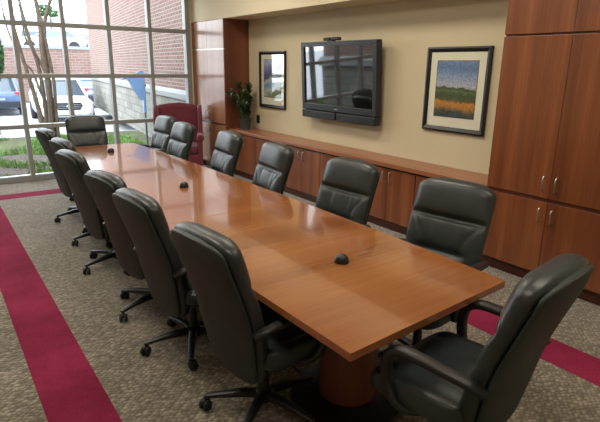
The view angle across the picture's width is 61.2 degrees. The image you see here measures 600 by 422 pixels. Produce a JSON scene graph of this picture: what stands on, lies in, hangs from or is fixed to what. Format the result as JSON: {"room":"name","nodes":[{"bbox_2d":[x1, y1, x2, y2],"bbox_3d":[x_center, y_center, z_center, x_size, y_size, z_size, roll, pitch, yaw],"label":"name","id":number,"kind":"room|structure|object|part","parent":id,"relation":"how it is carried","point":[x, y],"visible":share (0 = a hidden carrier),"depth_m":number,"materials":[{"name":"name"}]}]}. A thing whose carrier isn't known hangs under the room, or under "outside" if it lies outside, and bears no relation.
{"room":"conference room","nodes":[
{"label":"conference room","id":0,"kind":"room"},
{"bbox_2d":[189,0,194,104],"bbox_3d":[-1.863,-2.318,8.712,0.065,3.020,0.140,-11,19,-34],"label":"wall pier","id":1,"kind":"object","parent":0,"point":[189,0],"visible":0.22,"depth_m":8.53,"materials":[{"name":"beige paint"}]},
{"bbox_2d":[190,0,405,22],"bbox_3d":[1.328,-2.425,4.505,0.435,0.880,10.167,-11,19,-34],"label":"wall","id":2,"kind":"structure","parent":0,"point":[201,10],"depth_m":6.82,"materials":[{"name":"beige paint"}]},
{"bbox_2d":[0,164,599,421],"bbox_3d":[-1.341,0.814,3.454,6.928,0.102,10.167,-11,19,-34],"label":"floor","id":3,"kind":"structure","parent":0,"point":[160,386],"depth_m":3.17,"materials":[{"name":"carpet"}]},
{"bbox_2d":[35,128,83,223],"bbox_3d":[-2.481,-0.416,5.632,0.692,1.040,0.642,-13,21,-40],"label":"office chair","id":4,"kind":"object","parent":3,"relation":"on","point":[43,135],"visible":0.48,"depth_m":5.42,"materials":[{"name":"black leather"}]},
{"bbox_3d":[-2.618,-0.518,5.473,0.282,0.760,0.486,-13,21,-40],"label":"backrest","id":5,"kind":"part","parent":4,"relation":"part of","materials":[{"name":"grey leather"}]},
{"bbox_3d":[-2.584,0.017,5.671,0.272,0.057,0.052,-12,20,-38],"label":"leg","id":6,"kind":"part","parent":4,"relation":"part of","materials":[{"name":"black plastic"}]},
{"bbox_2d":[49,137,112,248],"bbox_3d":[-1.986,-0.209,4.933,0.690,1.040,0.639,-13,21,-39],"label":"office chair","id":7,"kind":"object","parent":3,"relation":"on","point":[56,143],"visible":0.19,"depth_m":4.64,"materials":[{"name":"black leather"}]},
{"bbox_3d":[-2.125,-0.312,4.777,0.282,0.760,0.486,-13,21,-39],"label":"backrest","id":8,"kind":"part","parent":7,"relation":"part of","materials":[{"name":"grey leather"}]},
{"bbox_3d":[-2.082,0.226,4.965,0.272,0.057,0.052,-14,22,-42],"label":"leg","id":9,"kind":"part","parent":7,"relation":"part of","materials":[{"name":"black plastic"}]},
{"bbox_2d":[65,115,107,200],"bbox_3d":[-2.683,-0.683,6.535,0.655,1.052,0.690,-9,19,-32],"label":"office chair","id":10,"kind":"object","parent":3,"relation":"on","point":[81,130],"visible":0.29,"depth_m":6.58,"materials":[{"name":"black leather"}]},
{"bbox_3d":[-2.776,-0.869,6.649,0.486,0.760,0.282,-9,19,-32],"label":"backrest","id":11,"kind":"part","parent":10,"relation":"part of","materials":[{"name":"grey leather"}]},
{"bbox_2d":[55,149,128,275],"bbox_3d":[-1.625,-0.025,4.306,0.690,1.040,0.639,-14,21,-41],"label":"office chair","id":12,"kind":"object","parent":3,"relation":"on","point":[73,165],"visible":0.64,"depth_m":4.06,"materials":[{"name":"black leather"}]},
{"bbox_3d":[-1.760,-0.127,4.145,0.282,0.760,0.486,-14,21,-41],"label":"backrest","id":13,"kind":"part","parent":12,"relation":"part of","materials":[{"name":"grey leather"}]},
{"bbox_3d":[-1.709,0.413,4.327,0.052,0.057,0.272,14,20,38],"label":"leg","id":14,"kind":"part","parent":12,"relation":"part of","materials":[{"name":"black plastic"}]},
{"bbox_3d":[-1.756,0.359,4.514,0.272,0.057,0.052,7,17,21],"label":"leg","id":15,"kind":"part","parent":12,"relation":"part of","materials":[{"name":"black plastic"}]},
{"bbox_2d":[83,169,179,321],"bbox_3d":[-1.065,0.200,3.545,0.690,1.040,0.639,-14,22,-42],"label":"office chair","id":16,"kind":"object","parent":3,"relation":"on","point":[101,184],"visible":0.48,"depth_m":3.33,"materials":[{"name":"black leather"}]},
{"bbox_3d":[-1.198,0.099,3.383,0.282,0.760,0.486,-14,22,-42],"label":"backrest","id":17,"kind":"part","parent":16,"relation":"part of","materials":[{"name":"grey leather"}]},
{"bbox_3d":[-1.201,0.587,3.743,0.272,0.057,0.052,6,17,17],"label":"leg","id":18,"kind":"part","parent":16,"relation":"part of","materials":[{"name":"black plastic"}]},
{"bbox_3d":[-1.140,0.640,3.560,0.052,0.057,0.272,12,19,34],"label":"leg","id":19,"kind":"part","parent":16,"relation":"part of","materials":[{"name":"black plastic"}]},
{"bbox_2d":[139,115,176,152],"bbox_3d":[-1.906,-0.634,6.351,0.709,1.080,0.637,-11,20,-35],"label":"office chair","id":20,"kind":"object","parent":3,"relation":"on","point":[163,125],"visible":0.31,"depth_m":6.32,"materials":[{"name":"black leather"}]},
{"bbox_3d":[-1.752,-0.821,6.428,0.282,0.760,0.486,-12,20,-37],"label":"backrest","id":21,"kind":"part","parent":20,"relation":"part of","materials":[{"name":"grey leather"}]},
{"bbox_2d":[112,188,206,370],"bbox_3d":[-0.698,0.346,3.050,0.690,1.040,0.646,-13,21,-39],"label":"office chair","id":22,"kind":"object","parent":3,"relation":"on","point":[169,284],"visible":0.77,"depth_m":2.80,"materials":[{"name":"black leather"}]},
{"bbox_3d":[-0.835,0.244,2.891,0.282,0.760,0.486,-13,21,-39],"label":"backrest","id":23,"kind":"part","parent":22,"relation":"part of","materials":[{"name":"grey leather"}]},
{"bbox_3d":[-0.822,0.770,3.120,0.272,0.057,0.052,-7,18,-25],"label":"leg","id":24,"kind":"part","parent":22,"relation":"part of","materials":[{"name":"black plastic"}]},
{"bbox_3d":[-0.787,0.716,3.309,0.052,0.057,0.272,-14,22,-42],"label":"leg","id":25,"kind":"part","parent":22,"relation":"part of","materials":[{"name":"black plastic"}]},
{"bbox_3d":[-0.542,0.404,2.887,0.415,0.316,0.179,-13,21,-39],"label":"armrest","id":26,"kind":"part","parent":22,"relation":"part of","materials":[{"name":"black plastic"}]},
{"bbox_3d":[-0.617,0.418,3.139,0.476,0.125,0.524,-13,21,-39],"label":"seat","id":27,"kind":"part","parent":22,"relation":"part of","materials":[{"name":"grey leather"}]},
{"bbox_3d":[-0.646,0.798,3.030,0.052,0.057,0.272,-1,16,-8],"label":"leg","id":28,"kind":"part","parent":22,"relation":"part of","materials":[{"name":"black plastic"}]},
{"bbox_3d":[-0.501,0.762,3.163,0.272,0.057,0.052,4,16,10],"label":"leg","id":29,"kind":"part","parent":22,"relation":"part of","materials":[{"name":"black plastic"}]},
{"bbox_2d":[153,102,203,165],"bbox_3d":[-1.967,-1.182,8.235,0.810,1.095,0.721,-2,16,-11],"label":"armchair","id":30,"kind":"object","parent":3,"relation":"on","point":[185,112],"visible":0.45,"depth_m":8.30,"materials":[{"name":"red fabric"}]},
{"bbox_3d":[-2.013,-1.396,8.434,0.640,0.795,0.211,-2,16,-11],"label":"backrest","id":31,"kind":"part","parent":30,"relation":"part of","materials":[{"name":"red fabric"}]},
{"bbox_3d":[-1.964,-0.871,8.282,0.600,0.190,0.580,-2,16,-11],"label":"seat","id":32,"kind":"part","parent":30,"relation":"part of","materials":[{"name":"red fabric"}]},
{"bbox_2d":[190,142,197,153],"bbox_3d":[-1.956,-1.021,8.209,0.584,0.148,0.580,-2,16,-11],"label":"seat cushion","id":33,"kind":"object","parent":30,"relation":"on","point":[194,148],"depth_m":8.02,"materials":[{"name":"red fabric"}]},
{"bbox_3d":[-1.625,-1.038,8.315,0.120,0.504,0.615,-2,16,-11],"label":"arm","id":34,"kind":"part","parent":30,"relation":"part of","materials":[{"name":"red fabric"}]},
{"bbox_2d":[167,121,195,160],"bbox_3d":[-1.564,-0.457,5.765,0.727,1.070,0.650,-11,19,-34],"label":"office chair","id":35,"kind":"object","parent":3,"relation":"on","point":[182,135],"visible":0.24,"depth_m":5.68,"materials":[{"name":"black leather"}]},
{"bbox_2d":[191,18,249,165],"bbox_3d":[-1.332,-1.889,8.421,0.476,2.368,1.138,-11,19,-34],"label":"tall cabinet","id":36,"kind":"object","parent":3,"relation":"on","point":[220,52],"visible":0.76,"depth_m":8.00,"materials":[{"name":"brown wood"}]},
{"bbox_3d":[-1.644,-2.859,8.271,0.020,0.416,0.555,-11,19,-34],"label":"door","id":37,"kind":"part","parent":36,"relation":"part of","materials":[{"name":"brown wood"}]},
{"bbox_3d":[-1.654,-2.102,8.487,0.020,1.128,0.555,-11,19,-34],"label":"door","id":38,"kind":"part","parent":36,"relation":"part of","materials":[{"name":"brown wood"}]},
{"bbox_3d":[-1.666,-1.214,8.741,0.020,0.650,0.555,-11,19,-34],"label":"door","id":39,"kind":"part","parent":36,"relation":"part of","materials":[{"name":"brown wood"}]},
{"bbox_3d":[-1.317,-2.730,7.836,0.020,0.416,0.555,-11,19,-34],"label":"door","id":40,"kind":"part","parent":36,"relation":"part of","materials":[{"name":"brown wood"}]},
{"bbox_3d":[-1.327,-1.973,8.053,0.020,1.128,0.555,-11,19,-34],"label":"door","id":41,"kind":"part","parent":36,"relation":"part of","materials":[{"name":"brown wood"}]},
{"bbox_3d":[-1.339,-1.085,8.306,0.020,0.650,0.555,-11,19,-34],"label":"door","id":42,"kind":"part","parent":36,"relation":"part of","materials":[{"name":"brown wood"}]},
{"bbox_3d":[-0.990,-1.763,7.997,0.439,2.368,0.018,-11,19,-34],"label":"panel","id":43,"kind":"part","parent":36,"relation":"part of","materials":[{"name":"brown wood"}]},
{"bbox_2d":[204,130,242,176],"bbox_3d":[-0.933,-0.247,5.060,0.690,1.070,0.639,-9,18,-30],"label":"office chair","id":44,"kind":"object","parent":3,"relation":"on","point":[228,145],"visible":0.26,"depth_m":4.95,"materials":[{"name":"black leather"}]},
{"bbox_2d":[234,135,255,179],"bbox_3d":[-0.749,-0.864,7.917,0.408,0.690,0.793,-11,19,-34],"label":"credenza","id":45,"kind":"object","parent":3,"relation":"on","point":[246,164],"visible":0.44,"depth_m":7.71,"materials":[{"name":"brown wood"}]},
{"bbox_3d":[-0.991,-0.928,7.969,0.020,0.563,0.390,-11,19,-34],"label":"door","id":46,"kind":"part","parent":45,"relation":"part of","materials":[{"name":"brown wood"}]},
{"bbox_3d":[-0.761,-0.837,7.663,0.020,0.563,0.390,-11,19,-34],"label":"door","id":47,"kind":"part","parent":45,"relation":"part of","materials":[{"name":"brown wood"}]},
{"bbox_2d":[170,222,328,421],"bbox_3d":[-0.204,0.525,2.447,0.714,1.040,0.649,-13,21,-39],"label":"office chair","id":48,"kind":"object","parent":3,"relation":"on","point":[252,340],"visible":0.94,"depth_m":2.24,"materials":[{"name":"grey leather"}]},
{"bbox_3d":[-0.349,0.424,2.287,0.282,0.760,0.486,-13,21,-39],"label":"backrest","id":49,"kind":"part","parent":48,"relation":"part of","materials":[{"name":"grey leather"}]},
{"bbox_3d":[-0.353,0.928,2.588,0.272,0.057,0.052,1,16,0],"label":"leg","id":50,"kind":"part","parent":48,"relation":"part of","materials":[{"name":"black plastic"}]},
{"bbox_3d":[-0.236,0.974,2.432,0.052,0.057,0.272,6,17,17],"label":"leg","id":51,"kind":"part","parent":48,"relation":"part of","materials":[{"name":"black plastic"}]},
{"bbox_3d":[-0.057,0.584,2.283,0.415,0.316,0.179,-13,21,-39],"label":"armrest","id":52,"kind":"part","parent":48,"relation":"part of","materials":[{"name":"black plastic"}]},
{"bbox_3d":[-0.045,0.905,2.684,0.272,0.057,0.052,-11,20,-35],"label":"leg","id":53,"kind":"part","parent":48,"relation":"part of","materials":[{"name":"black plastic"}]},
{"bbox_3d":[-0.046,0.960,2.491,0.272,0.057,0.052,12,19,35],"label":"leg","id":54,"kind":"part","parent":48,"relation":"part of","materials":[{"name":"black plastic"}]},
{"bbox_3d":[-0.132,0.597,2.535,0.476,0.125,0.524,-13,21,-39],"label":"seat","id":55,"kind":"part","parent":48,"relation":"part of","materials":[{"name":"grey leather"}]},
{"bbox_3d":[-0.056,0.731,2.429,0.016,0.023,0.171,-13,21,-39],"label":"lever","id":56,"kind":"part","parent":48,"relation":"part of","materials":[{"name":"black plastic"}]},
{"bbox_2d":[256,139,287,192],"bbox_3d":[-0.292,-0.685,7.311,0.408,0.690,0.763,-11,19,-34],"label":"credenza","id":57,"kind":"object","parent":3,"relation":"on","point":[259,143],"visible":0.14,"depth_m":7.38,"materials":[{"name":"brown wood"}]},
{"bbox_3d":[-0.530,-0.746,7.357,0.020,0.563,0.374,-11,19,-34],"label":"door","id":58,"kind":"part","parent":57,"relation":"part of","materials":[{"name":"brown wood"}]},
{"bbox_2d":[252,142,294,194],"bbox_3d":[-0.437,-0.028,4.317,0.710,1.070,0.637,-7,18,-26],"label":"office chair","id":59,"kind":"object","parent":3,"relation":"on","point":[275,160],"visible":0.27,"depth_m":4.22,"materials":[{"name":"black leather"}]},
{"bbox_2d":[75,143,504,421],"bbox_3d":[-0.947,0.166,4.213,1.089,0.740,5.276,-11,19,-34],"label":"conference table","id":60,"kind":"object","parent":3,"relation":"on","point":[390,288],"visible":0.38,"depth_m":2.57,"materials":[{"name":"brown wood"}]},
{"bbox_2d":[179,182,188,187],"bbox_3d":[-0.945,-0.217,4.125,0.076,0.045,0.076,-11,19,-34],"label":"microphone","id":61,"kind":"object","parent":60,"relation":"on","point":[182,184],"visible":1,"depth_m":4.10,"materials":[{"name":"black plastic"}]},
{"bbox_2d":[334,253,348,264],"bbox_3d":[0.212,0.239,2.584,0.076,0.045,0.076,-11,19,-34],"label":"microphone","id":62,"kind":"object","parent":60,"relation":"on","point":[342,259],"visible":1,"depth_m":2.56,"materials":[{"name":"black plastic"}]},
{"bbox_3d":[0.253,0.972,2.716,0.620,0.045,0.620,-11,19,-34],"label":"plate","id":63,"kind":"part","parent":60,"relation":"part of","materials":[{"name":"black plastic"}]},
{"bbox_2d":[285,146,320,202],"bbox_3d":[0.156,-0.509,6.716,0.408,0.690,0.763,-11,19,-34],"label":"credenza","id":64,"kind":"object","parent":3,"relation":"on","point":[303,181],"visible":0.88,"depth_m":6.57,"materials":[{"name":"brown wood"}]},
{"bbox_3d":[-0.082,-0.570,6.762,0.020,0.563,0.374,-11,19,-34],"label":"door","id":65,"kind":"part","parent":64,"relation":"part of","materials":[{"name":"brown wood"}]},
{"bbox_3d":[0.139,-0.483,6.468,0.020,0.563,0.374,-11,19,-34],"label":"door","id":66,"kind":"part","parent":64,"relation":"part of","materials":[{"name":"brown wood"}]},
{"bbox_2d":[320,153,335,185],"bbox_3d":[0.606,-0.332,6.117,0.408,0.690,0.773,-11,19,-34],"label":"credenza","id":67,"kind":"object","parent":3,"relation":"on","point":[324,158],"visible":0.06,"depth_m":6.21,"materials":[{"name":"brown wood"}]},
{"bbox_2d":[229,128,487,186],"bbox_3d":[0.401,-0.762,6.309,0.394,0.063,4.688,-11,19,-34],"label":"countertop","id":68,"kind":"structure","parent":67,"relation":"on","point":[424,169],"depth_m":5.64,"materials":[{"name":"brown wood"}]},
{"bbox_2d":[226,81,254,129],"bbox_3d":[-0.901,-1.624,7.810,0.435,0.735,0.458,9,18,26],"label":"potted plant","id":69,"kind":"object","parent":68,"relation":"on","point":[244,106],"visible":1,"depth_m":7.80,"materials":[{"name":"green plant"}]},
{"bbox_3d":[-0.851,-1.365,7.927,0.200,0.175,0.200,-11,19,-34],"label":"pot","id":70,"kind":"part","parent":69,"relation":"part of","materials":[{"name":"ceramic"}]},
{"bbox_2d":[315,157,379,227],"bbox_3d":[0.154,0.196,3.551,0.704,1.075,0.636,-13,21,-39],"label":"office chair","id":71,"kind":"object","parent":3,"relation":"on","point":[348,187],"visible":0.26,"depth_m":3.52,"materials":[{"name":"black leather"}]},
{"bbox_2d":[368,166,416,234],"bbox_3d":[1.057,-0.154,5.519,0.408,0.690,0.763,-11,19,-34],"label":"credenza","id":72,"kind":"object","parent":3,"relation":"on","point":[393,201],"visible":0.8,"depth_m":5.34,"materials":[{"name":"brown wood"}]},
{"bbox_3d":[0.819,-0.216,5.564,0.020,0.563,0.374,-11,19,-34],"label":"door","id":73,"kind":"part","parent":72,"relation":"part of","materials":[{"name":"brown wood"}]},
{"bbox_3d":[1.040,-0.129,5.270,0.020,0.563,0.374,-11,19,-34],"label":"door","id":74,"kind":"part","parent":72,"relation":"part of","materials":[{"name":"brown wood"}]},
{"bbox_2d":[378,177,496,356],"bbox_3d":[0.725,0.386,2.914,0.639,1.075,0.690,16,22,42],"label":"office chair","id":75,"kind":"object","parent":3,"relation":"on","point":[451,218],"visible":0.38,"depth_m":2.91,"materials":[{"name":"black leather"}]},
{"bbox_3d":[0.610,0.780,3.151,0.052,0.057,0.272,-8,18,-27],"label":"leg","id":76,"kind":"part","parent":75,"relation":"part of","materials":[{"name":"black plastic"}]},
{"bbox_3d":[0.650,0.478,2.862,0.524,0.125,0.476,16,22,42],"label":"seat","id":77,"kind":"part","parent":75,"relation":"part of","materials":[{"name":"grey leather"}]},
{"bbox_3d":[0.857,0.200,3.000,0.486,0.760,0.282,16,22,42],"label":"backrest","id":78,"kind":"part","parent":75,"relation":"part of","materials":[{"name":"grey leather"}]},
{"bbox_3d":[0.885,0.425,2.755,0.179,0.316,0.415,16,22,42],"label":"armrest","id":79,"kind":"part","parent":75,"relation":"part of","materials":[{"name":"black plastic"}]},
{"bbox_2d":[414,175,483,260],"bbox_3d":[1.522,0.029,4.901,0.408,0.690,0.823,-11,19,-34],"label":"credenza","id":80,"kind":"object","parent":3,"relation":"on","point":[419,179],"visible":0.05,"depth_m":5.02,"materials":[{"name":"brown wood"}]},
{"bbox_3d":[1.275,-0.036,4.958,0.020,0.563,0.404,-11,19,-34],"label":"door","id":81,"kind":"part","parent":80,"relation":"part of","materials":[{"name":"brown wood"}]},
{"bbox_2d":[370,253,593,421],"bbox_3d":[0.666,0.633,2.028,0.664,1.085,0.730,-14,21,-41],"label":"office chair","id":82,"kind":"object","parent":3,"relation":"on","point":[446,376],"visible":1,"depth_m":1.77,"materials":[{"name":"black leather"}]},
{"bbox_3d":[0.598,0.680,2.113,0.524,0.125,0.476,-14,21,-41],"label":"seat","id":83,"kind":"part","parent":82,"relation":"part of","materials":[{"name":"grey leather"}]},
{"bbox_3d":[0.499,0.662,1.871,0.179,0.316,0.415,-14,21,-41],"label":"armrest","id":84,"kind":"part","parent":82,"relation":"part of","materials":[{"name":"black plastic"}]},
{"bbox_3d":[0.834,0.581,2.171,0.179,0.316,0.415,-14,21,-41],"label":"armrest","id":85,"kind":"part","parent":82,"relation":"part of","materials":[{"name":"black plastic"}]},
{"bbox_3d":[0.799,0.519,1.845,0.486,0.760,0.282,-14,21,-41],"label":"backrest","id":86,"kind":"part","parent":82,"relation":"part of","materials":[{"name":"grey leather"}]},
{"bbox_2d":[482,0,599,305],"bbox_3d":[2.082,-0.554,3.911,0.444,2.368,1.092,-11,19,-34],"label":"tall cabinet","id":87,"kind":"object","parent":3,"relation":"on","point":[544,173],"visible":0.85,"depth_m":3.85,"materials":[{"name":"brown wood"}]},
{"bbox_3d":[1.769,0.155,4.238,0.020,0.581,0.544,-11,19,-34],"label":"door","id":88,"kind":"part","parent":87,"relation":"part of","materials":[{"name":"brown wood"}]},
{"bbox_3d":[1.781,-0.738,3.983,0.020,1.210,0.544,-11,19,-34],"label":"door","id":89,"kind":"part","parent":87,"relation":"part of","materials":[{"name":"brown wood"}]},
{"bbox_3d":[1.792,-1.529,3.756,0.020,0.403,0.544,-11,19,-34],"label":"door","id":90,"kind":"part","parent":87,"relation":"part of","materials":[{"name":"brown wood"}]},
{"bbox_3d":[2.090,0.281,3.812,0.020,0.581,0.544,-11,19,-34],"label":"door","id":91,"kind":"part","parent":87,"relation":"part of","materials":[{"name":"brown wood"}]},
{"bbox_3d":[2.102,-0.612,3.557,0.020,1.210,0.544,-11,19,-34],"label":"door","id":92,"kind":"part","parent":87,"relation":"part of","materials":[{"name":"brown wood"}]},
{"bbox_3d":[2.112,-1.403,3.330,0.020,0.403,0.544,-11,19,-34],"label":"door","id":93,"kind":"part","parent":87,"relation":"part of","materials":[{"name":"brown wood"}]},
{"bbox_2d":[248,0,508,174],"bbox_3d":[1.520,-1.341,5.035,0.150,3.250,10.267,-11,19,-34],"label":"wall","id":94,"kind":"structure","parent":0,"point":[406,29],"depth_m":5.53,"materials":[{"name":"beige paint"}]},
{"bbox_2d":[259,51,285,109],"bbox_3d":[-0.412,-1.933,7.478,0.030,0.810,0.700,-11,19,-34],"label":"framed picture","id":95,"kind":"object","parent":94,"relation":"attached to","point":[272,64],"visible":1,"depth_m":7.47,"materials":[{"name":"black wood"}]},
{"bbox_2d":[264,60,280,97],"bbox_3d":[-0.408,-1.950,7.476,0.001,0.537,0.462,-11,19,-34],"label":"artwork","id":96,"kind":"object","parent":95,"relation":"attached to","point":[272,68],"depth_m":7.47},
{"bbox_2d":[301,39,381,125],"bbox_3d":[0.494,-1.571,6.160,0.206,0.937,1.390,-11,19,-34],"label":"television","id":97,"kind":"object","parent":94,"relation":"attached to","point":[341,80],"visible":1,"depth_m":6.02,"materials":[{"name":"black plastic"}]},
{"bbox_2d":[323,37,340,40],"bbox_3d":[0.387,-2.052,6.064,0.053,0.050,0.288,-11,19,-34],"label":"webcam","id":98,"kind":"object","parent":97,"relation":"on","point":[327,38],"visible":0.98,"depth_m":6.03,"materials":[{"name":"black plastic"}]},
{"bbox_2d":[422,46,493,136],"bbox_3d":[1.506,-1.173,4.931,0.030,0.812,0.738,-11,19,-34],"label":"framed picture","id":99,"kind":"object","parent":94,"relation":"attached to","point":[457,80],"visible":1,"depth_m":4.91,"materials":[{"name":"black wood"}]},
{"bbox_2d":[434,61,478,118],"bbox_3d":[1.510,-1.181,4.931,0.001,0.533,0.474,-11,19,-34],"label":"artwork","id":100,"kind":"object","parent":99,"relation":"attached to","point":[456,83],"depth_m":4.92},
{"label":"outside","id":101,"kind":"structure","parent":0,"visible":0},
{"bbox_2d":[0,131,150,150],"bbox_3d":[-7.500,-0.488,8.851,26.000,0.480,5.833,-11,19,-34],"label":"lawn","id":102,"kind":"structure","parent":101,"point":[4,144],"depth_m":12.27,"materials":[{"name":"plant"}]},
{"bbox_2d":[0,0,60,137],"bbox_3d":[-5.829,-3.992,11.457,1.524,4.975,0.301,-9,19,-30],"label":"tree","id":103,"kind":"object","parent":102,"relation":"on","point":[50,106],"visible":0.75,"depth_m":11.59,"materials":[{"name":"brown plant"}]},
{"bbox_2d":[0,132,144,176],"bbox_3d":[-9.220,-0.523,7.764,14.094,0.140,5.412,-11,19,-34],"label":"grass","id":104,"kind":"structure","parent":102,"relation":"on","point":[35,143],"depth_m":10.36,"materials":[{"name":"green plant"}]},
{"bbox_2d":[85,0,185,136],"bbox_3d":[-4.109,-6.590,15.618,3.070,7.620,15.550,-8,18,-27],"label":"brick building","id":105,"kind":"structure","parent":102,"relation":"on","point":[129,48],"depth_m":13.70,"materials":[{"name":"brick"}]},
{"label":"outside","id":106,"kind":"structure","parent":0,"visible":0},
{"bbox_2d":[0,142,149,176],"bbox_3d":[-5.731,-0.711,8.908,7.000,0.062,3.913,-11,19,-34],"label":"mulch","id":107,"kind":"object","parent":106,"point":[12,171],"depth_m":9.61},
{"bbox_2d":[120,71,148,147],"bbox_3d":[-3.055,-1.711,9.378,0.492,1.695,0.063,-11,19,-34],"label":"sign","id":108,"kind":"object","parent":107,"relation":"on","point":[138,85],"visible":0.73,"depth_m":9.28,"materials":[{"name":"paint"}]},
{"bbox_3d":[-3.045,-2.266,9.192,0.465,0.525,0.016,-11,19,-34],"label":"sign panel","id":109,"kind":"part","parent":108,"relation":"part of","materials":[{"name":"blue paint"}]},
{"bbox_3d":[-2.890,-1.698,9.515,0.036,1.600,0.036,-11,19,-34],"label":"post","id":110,"kind":"part","parent":108,"relation":"part of","materials":[{"name":"white metal"}]},
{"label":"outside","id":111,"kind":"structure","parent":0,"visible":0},
{"bbox_3d":[-17.987,-14.722,48.373,50.000,0.250,36.950,-11,19,-34],"label":"terrace","id":112,"kind":"object","parent":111,"visible":0},
{"bbox_2d":[0,15,87,43],"bbox_3d":[-22.849,-19.150,56.811,28.600,3.500,8.700,-11,19,-34],"label":"building","id":113,"kind":"structure","parent":112,"relation":"on","point":[33,30],"depth_m":49.47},
{"bbox_2d":[35,3,57,29],"bbox_3d":[-21.329,-15.330,43.697,2.336,4.805,1.462,-11,19,-34],"label":"pine","id":114,"kind":"object","parent":112,"relation":"on","point":[52,13],"visible":0.53,"depth_m":42.95,"materials":[{"name":"green plant"}]},
{"bbox_2d":[19,30,87,46],"bbox_3d":[-17.596,-12.043,35.929,4.652,1.450,2.217,-7,18,-25],"label":"car","id":115,"kind":"object","parent":112,"relation":"on","point":[53,36],"visible":0.41,"depth_m":35.30,"materials":[{"name":"paint"}]},
{"bbox_2d":[72,33,88,46],"bbox_3d":[-17.700,-13.211,40.010,4.652,1.450,2.217,-5,17,-20],"label":"car","id":116,"kind":"object","parent":112,"relation":"on","point":[79,35],"visible":0.06,"depth_m":39.46,"materials":[{"name":"paint"}]},
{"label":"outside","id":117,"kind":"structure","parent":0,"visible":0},
{"bbox_2d":[0,102,136,137],"bbox_3d":[-17.718,-7.141,32.330,90.000,0.100,45.700,-11,19,-34],"label":"pavement","id":118,"kind":"structure","parent":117,"point":[7,116],"depth_m":19.65,"materials":[{"name":"concrete"}]},
{"bbox_2d":[0,40,5,134],"bbox_3d":[-7.763,-3.408,12.689,0.827,3.020,1.101,-11,19,-34],"label":"evergreen tree","id":119,"kind":"object","parent":118,"relation":"on","point":[2,54],"visible":0.97,"depth_m":12.62,"materials":[{"name":"green plant"}]},
{"bbox_2d":[0,78,21,113],"bbox_3d":[-13.644,-5.310,22.918,2.217,1.660,4.652,-8,18,-29],"label":"car","id":120,"kind":"object","parent":118,"relation":"on","point":[9,91],"visible":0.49,"depth_m":21.31,"materials":[{"name":"metal"}]},
{"bbox_2d":[1,44,91,102],"bbox_3d":[-10.270,-8.586,31.876,38.000,3.120,0.660,-11,19,-34],"label":"wall","id":121,"kind":"structure","parent":118,"relation":"on","point":[79,57],"depth_m":28.71,"materials":[{"name":"brick"}]},
{"bbox_2d":[29,78,94,121],"bbox_3d":[-9.418,-4.384,19.875,2.217,1.660,4.652,-9,19,-31],"label":"car","id":122,"kind":"object","parent":118,"relation":"on","point":[83,105],"visible":0.59,"depth_m":18.72,"materials":[{"name":"paint"}]},
{"bbox_2d":[58,102,82,110],"bbox_3d":[-8.238,-3.730,18.081,0.914,0.260,0.135,-9,19,-31],"label":"grille","id":123,"kind":"object","parent":122,"relation":"attached to","point":[62,106],"depth_m":18.04,"materials":[{"name":"silver metal"}]},
{"bbox_2d":[6,130,138,138],"bbox_3d":[-9.250,-1.235,11.161,26.000,0.399,0.149,-11,19,-34],"label":"kerb","id":124,"kind":"object","parent":118,"relation":"on","point":[124,130],"depth_m":13.82,"materials":[{"name":"concrete"}]},
{"bbox_2d":[77,78,93,101],"bbox_3d":[-11.709,-6.417,27.262,4.652,1.450,2.217,16,22,42],"label":"car","id":125,"kind":"object","parent":118,"relation":"on","point":[86,83],"visible":0.11,"depth_m":25.76,"materials":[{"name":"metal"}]},
{"bbox_3d":[-4.299,-3.427,6.563,6.928,0.230,0.120,-11,19,-34],"label":"wall","id":126,"kind":"structure","parent":0,"visible":0},
{"bbox_2d":[0,0,192,183],"bbox_3d":[-4.496,-1.818,6.839,6.476,3.020,0.120,-11,19,-34],"label":"window","id":127,"kind":"structure","parent":126,"relation":"in","point":[12,22],"depth_m":7.66,"materials":[{"name":"metal"}]}
]}

